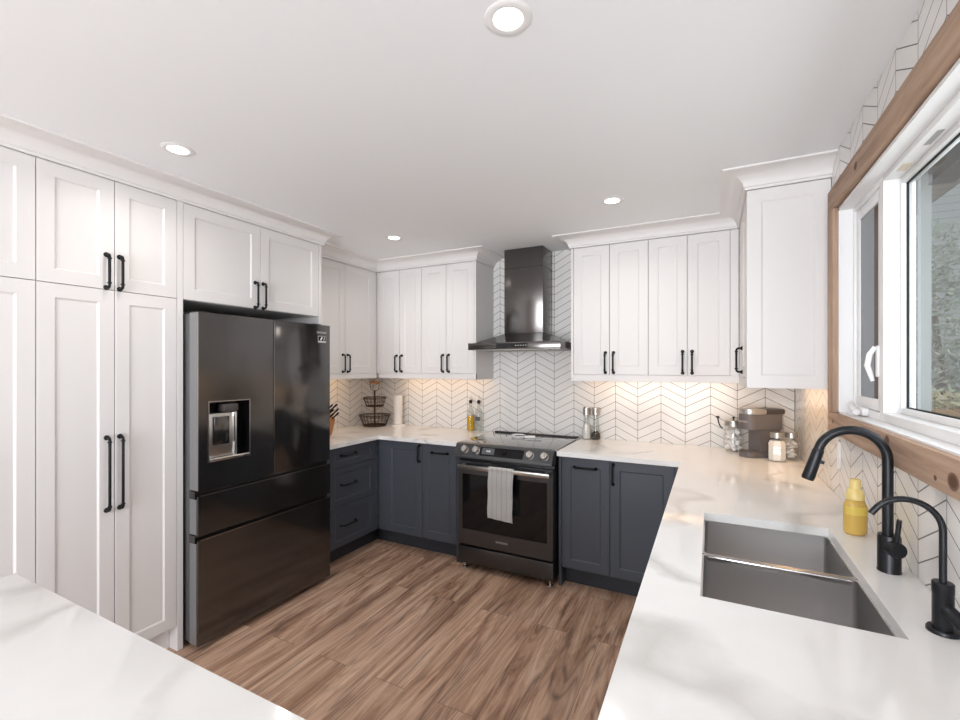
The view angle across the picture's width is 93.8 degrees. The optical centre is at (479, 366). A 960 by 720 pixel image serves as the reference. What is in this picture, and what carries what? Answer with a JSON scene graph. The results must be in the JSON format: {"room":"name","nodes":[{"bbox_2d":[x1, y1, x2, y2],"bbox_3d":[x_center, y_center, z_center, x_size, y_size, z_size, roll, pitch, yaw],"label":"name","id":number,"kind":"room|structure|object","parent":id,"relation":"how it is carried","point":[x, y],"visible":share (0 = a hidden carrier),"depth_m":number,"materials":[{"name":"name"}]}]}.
{"room":"kitchen","nodes":[
{"label":"kitchen","id":0,"kind":"room"},
{"bbox_2d":[167,514,636,719],"bbox_3d":[-1.011,1.525,0.828,3.835,0.100,6.850,0,0,27],"label":"floor","id":1,"kind":"structure","parent":0,"point":[394,631],"depth_m":2.37,"materials":[{"name":"brown wood"}]},
{"bbox_2d":[0,146,34,582],"bbox_3d":[-2.187,0.275,1.722,0.622,2.400,0.547,0,0,27],"label":"pantry cabinet","id":2,"kind":"object","parent":1,"relation":"on","point":[17,168],"visible":0.62,"depth_m":1.79,"materials":[{"name":"white paint"}]},
{"bbox_2d":[34,156,176,648],"bbox_3d":[-1.937,0.275,2.209,0.622,2.400,0.547,0,0,27],"label":"pantry cabinet","id":3,"kind":"object","parent":1,"relation":"on","point":[105,280],"visible":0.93,"depth_m":2.06,"materials":[{"name":"white paint"}]},
{"bbox_2d":[169,200,320,650],"bbox_3d":[-1.590,0.275,2.884,0.622,2.400,0.970,0,0,27],"label":"tall cabinet","id":4,"kind":"object","parent":1,"relation":"on","point":[226,265],"visible":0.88,"depth_m":2.62,"materials":[{"name":"white paint"}]},
{"bbox_2d":[183,311,329,646],"bbox_3d":[-1.538,0.589,2.865,0.666,1.772,0.902,0,0,27],"label":"refrigerator","id":5,"kind":"object","parent":1,"relation":"on","point":[256,391],"visible":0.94,"depth_m":2.58,"materials":[{"name":"grey metal"}]},
{"bbox_2d":[327,439,377,562],"bbox_3d":[-1.208,1.034,3.627,0.622,0.882,0.695,0,0,27],"label":"base cabinet","id":6,"kind":"object","parent":1,"relation":"on","point":[353,495],"visible":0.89,"depth_m":3.49,"materials":[{"name":"grey paint"}]},
{"bbox_2d":[330,422,492,449],"bbox_3d":[-0.753,0.576,3.690,1.376,0.030,1.222,0,0,27],"label":"countertop","id":7,"kind":"structure","parent":6,"relation":"on","point":[355,434],"depth_m":3.73,"materials":[{"name":"white stone"}]},
{"bbox_2d":[330,414,334,434],"bbox_3d":[-1.292,0.469,3.688,0.177,0.182,0.110,0,0,27],"label":"knife block","id":8,"kind":"object","parent":7,"relation":"on","point":[332,421],"visible":0.18,"depth_m":3.68,"materials":[{"name":"brown wood"}]},
{"bbox_2d":[359,381,389,426],"bbox_3d":[-1.002,0.348,4.275,0.294,0.420,0.294,0,0,27],"label":"basket","id":9,"kind":"object","parent":7,"relation":"on","point":[362,417],"visible":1,"depth_m":4.26,"materials":[{"name":"brown metal"}]},
{"bbox_2d":[363,396,385,406],"bbox_3d":[-1.002,0.331,4.275,0.220,0.091,0.220,0,0,27],"label":"basket","id":10,"kind":"object","parent":9,"relation":"on","point":[365,398],"depth_m":4.23,"materials":[{"name":"brown metal"}]},
{"bbox_2d":[391,394,404,426],"bbox_3d":[-0.783,0.408,4.286,0.140,0.305,0.140,0,0,27],"label":"paper towel holder","id":11,"kind":"object","parent":7,"relation":"on","point":[397,398],"visible":1,"depth_m":4.25,"materials":[{"name":"white paper"}]},
{"bbox_2d":[467,395,473,430],"bbox_3d":[-0.083,0.406,3.966,0.068,0.309,0.068,0,0,15],"label":"oil bottle","id":12,"kind":"object","parent":7,"relation":"on","point":[470,418],"visible":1,"depth_m":3.94,"materials":[{"name":"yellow glass"}]},
{"bbox_2d":[475,396,481,420],"bbox_3d":[-0.011,0.406,3.943,0.068,0.309,0.070,0,0,15],"label":"vinegar bottle","id":13,"kind":"object","parent":7,"relation":"on","point":[478,400],"visible":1,"depth_m":3.91,"materials":[{"name":"clear glass"}]},
{"bbox_2d":[378,439,427,549],"bbox_3d":[-0.556,1.034,3.911,0.521,0.882,0.647,0,0,27],"label":"base cabinet","id":14,"kind":"object","parent":1,"relation":"on","point":[400,462],"visible":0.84,"depth_m":3.64,"materials":[{"name":"grey paint"}]},
{"bbox_2d":[423,443,461,562],"bbox_3d":[-0.167,1.034,3.711,0.355,0.882,0.647,0,0,27],"label":"base cabinet","id":15,"kind":"object","parent":1,"relation":"on","point":[440,470],"visible":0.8,"depth_m":3.47,"materials":[{"name":"grey paint"}]},
{"bbox_2d":[454,431,579,587],"bbox_3d":[0.295,1.013,3.396,0.747,0.924,0.729,0,0,27],"label":"range cooker","id":16,"kind":"object","parent":1,"relation":"on","point":[528,546],"visible":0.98,"depth_m":3.11,"materials":[{"name":"black metal"}]},
{"bbox_2d":[487,466,514,522],"bbox_3d":[0.143,0.874,3.080,0.192,0.366,0.035,0,0,27],"label":"tea towel","id":17,"kind":"object","parent":16,"relation":"hanging from","point":[501,481],"visible":1,"depth_m":3.07,"materials":[{"name":"fabric"}]},
{"bbox_2d":[460,431,579,451],"bbox_3d":[0.313,0.561,3.432,0.747,0.017,0.601,0,0,27],"label":"cooktop","id":18,"kind":"object","parent":16,"relation":"in","point":[499,438],"depth_m":3.38,"materials":[{"name":"black glass"}]},
{"bbox_2d":[511,434,535,437],"bbox_3d":[0.336,0.541,3.502,0.191,0.022,0.116,0,0,12],"label":"spoon rest","id":19,"kind":"object","parent":16,"relation":"on","point":[512,435],"visible":0.98,"depth_m":3.48,"materials":[{"name":"white ceramic"}]},
{"bbox_2d":[515,433,541,435],"bbox_3d":[0.372,0.531,3.487,0.212,0.027,0.052,0,0,13],"label":"spoon","id":20,"kind":"object","parent":19,"relation":"on","point":[530,433],"visible":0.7,"depth_m":3.49,"materials":[{"name":"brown metal"}]},
{"bbox_2d":[559,456,612,590],"bbox_3d":[0.811,1.034,3.208,0.339,0.882,0.647,0,0,27],"label":"base cabinet","id":21,"kind":"object","parent":1,"relation":"on","point":[584,484],"visible":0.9,"depth_m":2.96,"materials":[{"name":"grey paint"}]},
{"bbox_2d":[610,461,678,596],"bbox_3d":[1.165,1.034,3.027,0.455,0.882,0.647,0,0,27],"label":"base cabinet","id":22,"kind":"object","parent":1,"relation":"on","point":[639,493],"visible":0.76,"depth_m":2.81,"materials":[{"name":"grey paint"}]},
{"bbox_3d":[0.900,1.034,1.387,0.642,0.882,2.580,0,0,27],"label":"cabinet","id":23,"kind":"object","parent":1,"relation":"on","visible":0},
{"bbox_2d":[557,438,959,719],"bbox_3d":[0.701,0.576,1.826,1.399,0.030,3.209,0,0,27],"label":"countertop","id":24,"kind":"structure","parent":23,"relation":"on","point":[684,654],"depth_m":0.94,"materials":[{"name":"white stone"}]},
{"bbox_2d":[582,407,590,438],"bbox_3d":[0.831,0.438,3.503,0.072,0.246,0.072,0,0,27],"label":"grinder","id":25,"kind":"object","parent":24,"relation":"on","point":[586,434],"visible":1,"depth_m":3.48,"materials":[{"name":"clear glass"}]},
{"bbox_2d":[591,407,600,438],"bbox_3d":[0.897,0.438,3.479,0.072,0.246,0.072,0,0,27],"label":"grinder","id":26,"kind":"object","parent":24,"relation":"on","point":[595,410],"visible":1,"depth_m":3.46,"materials":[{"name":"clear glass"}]},
{"bbox_2d":[716,416,743,450],"bbox_3d":[1.683,0.446,3.010,0.124,0.230,0.154,0,0,-39],"label":"jar","id":27,"kind":"object","parent":24,"relation":"on","point":[730,436],"visible":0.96,"depth_m":2.97,"materials":[{"name":"clear glass"}]},
{"bbox_2d":[738,408,784,457],"bbox_3d":[1.751,0.411,2.821,0.268,0.299,0.123,0,0,-7],"label":"coffee maker","id":28,"kind":"object","parent":24,"relation":"on","point":[759,422],"visible":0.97,"depth_m":2.77,"materials":[{"name":"grey plastic"}]},
{"bbox_2d":[768,431,785,461],"bbox_3d":[1.770,0.474,2.678,0.089,0.172,0.089,0,0,33],"label":"jar","id":29,"kind":"object","parent":24,"relation":"on","point":[777,448],"visible":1,"depth_m":2.65,"materials":[{"name":"clear glass"}]},
{"bbox_2d":[785,432,798,460],"bbox_3d":[1.879,0.477,2.711,0.083,0.166,0.083,0,0,44],"label":"jar","id":30,"kind":"object","parent":24,"relation":"on","point":[790,453],"visible":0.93,"depth_m":2.69,"materials":[{"name":"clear glass"}]},
{"bbox_2d":[701,520,896,636],"bbox_3d":[0.874,0.696,1.330,0.402,0.208,0.719,0,0,27],"label":"sink","id":31,"kind":"object","parent":24,"relation":"in","point":[791,573],"visible":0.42,"depth_m":1.36,"materials":[{"name":"silver metal"}]},
{"bbox_2d":[801,426,907,574],"bbox_3d":[1.045,0.364,1.264,0.227,0.394,0.073,0,0,27],"label":"kitchen faucet","id":32,"kind":"object","parent":24,"relation":"on","point":[891,550],"visible":0.98,"depth_m":1.23,"materials":[{"name":"black metal"}]},
{"bbox_2d":[843,478,867,535],"bbox_3d":[1.260,0.469,1.509,0.069,0.184,0.056,0,0,7],"label":"soap bottle","id":33,"kind":"object","parent":24,"relation":"on","point":[855,509],"visible":1,"depth_m":1.49,"materials":[{"name":"yellow plastic"}]},
{"bbox_2d":[868,496,959,639],"bbox_3d":[0.934,0.421,0.961,0.157,0.279,0.076,0,0,27],"label":"filter faucet","id":34,"kind":"object","parent":24,"relation":"on","point":[945,618],"visible":1,"depth_m":0.94,"materials":[{"name":"black metal"}]},
{"bbox_3d":[-0.952,1.039,0.489,1.120,0.872,0.920,0,0,27],"label":"cabinet","id":35,"kind":"object","parent":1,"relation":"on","visible":0},
{"bbox_2d":[0,573,305,719],"bbox_3d":[-0.951,0.581,0.494,1.224,0.040,1.010,0,0,27],"label":"countertop","id":36,"kind":"structure","parent":35,"relation":"on","point":[60,659],"depth_m":0.82,"materials":[{"name":"white stone"}]},
{"bbox_2d":[0,0,923,272],"bbox_3d":[-1.011,-0.995,0.828,3.835,0.100,6.850,0,0,27],"label":"ceiling","id":37,"kind":"structure","parent":0,"point":[364,122],"depth_m":1.58,"materials":[{"name":"white paint"}]},
{"bbox_2d":[160,142,195,156],"bbox_3d":[-1.311,-0.943,1.951,0.132,0.004,0.132,0,0,27],"label":"recessed light","id":38,"kind":"object","parent":37,"relation":"in","point":[174,148],"visible":1,"depth_m":1.95,"materials":[{"name":"white plastic"}]},
{"bbox_2d":[385,235,402,239],"bbox_3d":[-0.629,-0.943,3.283,0.132,0.004,0.132,0,0,27],"label":"recessed light","id":39,"kind":"object","parent":37,"relation":"in","point":[389,237],"visible":1,"depth_m":3.27,"materials":[{"name":"white plastic"}]},
{"bbox_2d":[484,0,531,35],"bbox_3d":[0.076,-0.943,1.218,0.132,0.004,0.132,0,0,27],"label":"recessed light","id":40,"kind":"object","parent":37,"relation":"in","point":[503,17],"visible":1,"depth_m":1.21,"materials":[{"name":"white plastic"}]},
{"bbox_2d":[600,196,623,204],"bbox_3d":[0.751,-0.943,2.551,0.132,0.004,0.132,0,0,27],"label":"recessed light","id":41,"kind":"object","parent":37,"relation":"in","point":[612,200],"visible":1,"depth_m":2.54,"materials":[{"name":"white plastic"}]},
{"bbox_2d":[373,250,794,513],"bbox_3d":[0.520,0.265,3.808,3.535,2.420,0.150,0,0,27],"label":"wall","id":42,"kind":"structure","parent":0,"point":[535,392],"depth_m":3.65,"materials":[{"name":"tile"}]},
{"bbox_2d":[0,113,503,271],"bbox_3d":[-1.237,-0.903,2.294,1.132,0.083,4.150,0,0,27],"label":"trim","id":43,"kind":"structure","parent":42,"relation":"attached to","point":[15,134],"depth_m":2.35,"materials":[{"name":"white paint"}]},
{"bbox_2d":[377,267,421,378],"bbox_3d":[-0.659,-0.413,4.121,0.489,1.030,0.367,0,0,27],"label":"upper cabinet","id":44,"kind":"object","parent":42,"relation":"attached to","point":[398,291],"visible":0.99,"depth_m":3.99,"materials":[{"name":"white paint"}]},
{"bbox_2d":[379,373,420,378],"bbox_3d":[-0.712,0.079,3.998,0.470,0.046,0.018,0,0,27],"label":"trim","id":45,"kind":"structure","parent":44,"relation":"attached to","point":[381,375],"depth_m":3.98,"materials":[{"name":"white paint"}]},
{"bbox_2d":[421,260,492,379],"bbox_3d":[-0.204,-0.412,3.888,0.534,1.032,0.367,0,0,27],"label":"upper cabinet","id":46,"kind":"object","parent":42,"relation":"attached to","point":[456,298],"visible":0.98,"depth_m":3.76,"materials":[{"name":"white paint"}]},
{"bbox_2d":[421,373,476,378],"bbox_3d":[-0.265,0.079,3.769,0.534,0.046,0.018,0,0,27],"label":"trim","id":47,"kind":"structure","parent":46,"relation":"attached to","point":[423,375],"depth_m":3.76,"materials":[{"name":"white paint"}]},
{"bbox_2d":[468,245,570,351],"bbox_3d":[0.348,-0.535,3.529,0.738,0.816,0.501,0,0,27],"label":"range hood","id":48,"kind":"object","parent":42,"relation":"attached to","point":[528,270],"visible":0.95,"depth_m":3.54,"materials":[{"name":"black metal"}]},
{"bbox_2d":[571,239,648,381],"bbox_3d":[0.967,-0.412,3.286,0.532,1.032,0.367,0,0,27],"label":"upper cabinet","id":49,"kind":"object","parent":42,"relation":"attached to","point":[610,282],"visible":0.98,"depth_m":3.15,"materials":[{"name":"white paint"}]},
{"bbox_2d":[573,375,647,381],"bbox_3d":[0.905,0.079,3.167,0.532,0.046,0.018,0,0,27],"label":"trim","id":50,"kind":"structure","parent":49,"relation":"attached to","point":[617,378],"depth_m":3.14,"materials":[{"name":"white paint"}]},
{"bbox_2d":[648,228,738,382],"bbox_3d":[1.440,-0.413,3.043,0.533,1.030,0.367,0,0,27],"label":"upper cabinet","id":51,"kind":"object","parent":42,"relation":"attached to","point":[694,278],"visible":0.99,"depth_m":2.90,"materials":[{"name":"white paint"}]},
{"bbox_2d":[648,375,738,382],"bbox_3d":[1.379,0.079,2.924,0.533,0.046,0.018,0,0,27],"label":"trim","id":52,"kind":"structure","parent":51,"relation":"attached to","point":[651,378],"depth_m":2.91,"materials":[{"name":"white paint"}]},
{"bbox_2d":[552,149,837,250],"bbox_3d":[1.183,-0.903,2.813,0.716,0.083,1.865,0,0,-31],"label":"trim","id":53,"kind":"structure","parent":42,"relation":"attached to","point":[736,181],"depth_m":2.54,"materials":[{"name":"white paint"}]},
{"bbox_2d":[795,0,959,611],"bbox_3d":[0.628,0.265,-0.014,0.150,2.420,6.850,0,0,27],"label":"wall","id":54,"kind":"structure","parent":0,"point":[919,530],"depth_m":1.34,"materials":[{"name":"tile"}]},
{"bbox_2d":[735,178,830,388],"bbox_3d":[1.588,-0.413,2.428,0.370,1.030,0.670,0,0,27],"label":"upper cabinet","id":55,"kind":"object","parent":54,"relation":"attached to","point":[783,230],"visible":0.97,"depth_m":2.13,"materials":[{"name":"white paint"}]},
{"bbox_2d":[740,376,746,386],"bbox_3d":[1.473,0.079,2.499,0.018,0.046,0.649,0,0,27],"label":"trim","id":56,"kind":"structure","parent":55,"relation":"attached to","point":[743,379],"depth_m":2.44,"materials":[{"name":"white paint"}]},
{"bbox_2d":[828,208,837,412],"bbox_3d":[1.518,-0.237,1.921,0.035,0.861,0.092,0,0,27],"label":"trim","id":57,"kind":"structure","parent":54,"relation":"attached to","point":[833,215],"depth_m":1.89,"materials":[{"name":"brown wood"}]},
{"bbox_2d":[837,441,840,469],"bbox_3d":[1.531,0.377,1.917,0.008,0.116,0.040,0,0,27],"label":"wall outlet","id":58,"kind":"object","parent":54,"relation":"attached to","point":[838,442],"visible":1,"depth_m":1.90,"materials":[{"name":"white plastic"}]},
{"bbox_2d":[848,177,881,420],"bbox_3d":[1.468,-0.232,1.686,0.130,0.837,0.350,0,0,27],"label":"window","id":59,"kind":"structure","parent":54,"relation":"in","point":[867,214],"depth_m":1.70,"materials":[{"name":"white plastic"}]},
{"bbox_2d":[828,0,959,213],"bbox_3d":[1.094,-0.714,1.096,0.035,0.091,1.949,0,0,27],"label":"trim","id":60,"kind":"structure","parent":54,"relation":"attached to","point":[943,51],"depth_m":1.19,"materials":[{"name":"brown wood"}]},
{"bbox_2d":[828,411,959,501],"bbox_3d":[1.094,0.236,1.096,0.035,0.086,1.949,0,0,27],"label":"trim","id":61,"kind":"structure","parent":54,"relation":"attached to","point":[939,469],"depth_m":1.12,"materials":[{"name":"brown wood"}]},
{"bbox_2d":[838,58,959,456],"bbox_3d":[1.158,-0.232,1.079,0.126,0.861,1.737,0,0,27],"label":"trim","id":62,"kind":"structure","parent":54,"relation":"attached to","point":[945,91],"depth_m":1.69,"materials":[{"name":"white"}]},
{"bbox_2d":[882,91,959,445],"bbox_3d":[1.178,-0.232,1.067,0.080,0.837,1.015,0,0,27],"label":"window","id":63,"kind":"structure","parent":54,"relation":"in","point":[942,134],"depth_m":1.49,"materials":[{"name":"white plastic"}]},
{"bbox_3d":[-2.649,0.265,1.670,0.150,2.420,6.850,0,0,27],"label":"wall","id":64,"kind":"structure","parent":0,"visible":0},
{"bbox_2d":[321,257,376,379],"bbox_3d":[-1.276,-0.413,3.774,0.367,1.030,0.893,0,0,27],"label":"upper cabinet","id":65,"kind":"object","parent":64,"relation":"attached to","point":[348,292],"visible":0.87,"depth_m":3.79,"materials":[{"name":"white paint"}]},
{"bbox_2d":[330,373,376,379],"bbox_3d":[-1.157,0.079,3.713,0.018,0.046,0.893,0,0,27],"label":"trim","id":66,"kind":"structure","parent":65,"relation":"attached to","point":[332,375],"depth_m":3.83,"materials":[{"name":"white paint"}]},
{"bbox_2d":[330,378,372,428],"bbox_3d":[-1.362,0.297,4.005,0.006,0.525,1.219,0,0,27],"label":"backsplash","id":67,"kind":"structure","parent":64,"relation":"attached to","point":[348,394],"depth_m":4.26,"materials":[{"name":"tile"}]},
{"label":"outside","id":68,"kind":"structure","parent":0,"visible":0},
{"bbox_3d":[7.449,1.875,0.670,11.360,0.100,20.000,0,0,27],"label":"ground","id":69,"kind":"structure","parent":68,"visible":0},
{"bbox_2d":[918,172,930,411],"bbox_3d":[2.865,0.290,2.896,0.050,3.070,0.050,0,0,27],"label":"porch post","id":70,"kind":"object","parent":69,"relation":"on","point":[924,191],"visible":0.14,"depth_m":2.88,"materials":[{"name":"grey wood"}]},
{"bbox_2d":[928,142,959,185],"bbox_3d":[1.703,-1.185,0.558,0.120,0.120,4.950,0,0,27],"label":"roof beam","id":71,"kind":"structure","parent":70,"relation":"on","point":[947,169],"depth_m":2.62,"materials":[{"name":"grey"}]},
{"bbox_2d":[916,171,959,214],"bbox_3d":[1.914,-1.285,1.378,0.855,0.080,6.600,0,0,27],"label":"trim","id":72,"kind":"structure","parent":71,"relation":"on","point":[938,190],"depth_m":3.15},
{"bbox_2d":[916,217,959,406],"bbox_3d":[6.267,-0.162,6.100,2.694,3.985,2.104,0,0,3],"label":"tree","id":73,"kind":"object","parent":69,"relation":"on","point":[939,379],"visible":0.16,"depth_m":5.99,"materials":[{"name":"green plant"}]},
{"bbox_2d":[916,183,959,400],"bbox_3d":[10.612,-1.625,9.276,9.200,6.900,2.200,0,0,27],"label":"house","id":74,"kind":"structure","parent":69,"relation":"on","point":[947,207],"depth_m":9.15,"materials":[{"name":"grey"}]},
{"bbox_2d":[916,383,959,416],"bbox_3d":[4.638,0.980,4.310,1.089,1.651,0.453,0,0,27],"label":"planter","id":75,"kind":"object","parent":69,"relation":"on","point":[952,408],"visible":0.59,"depth_m":4.30,"materials":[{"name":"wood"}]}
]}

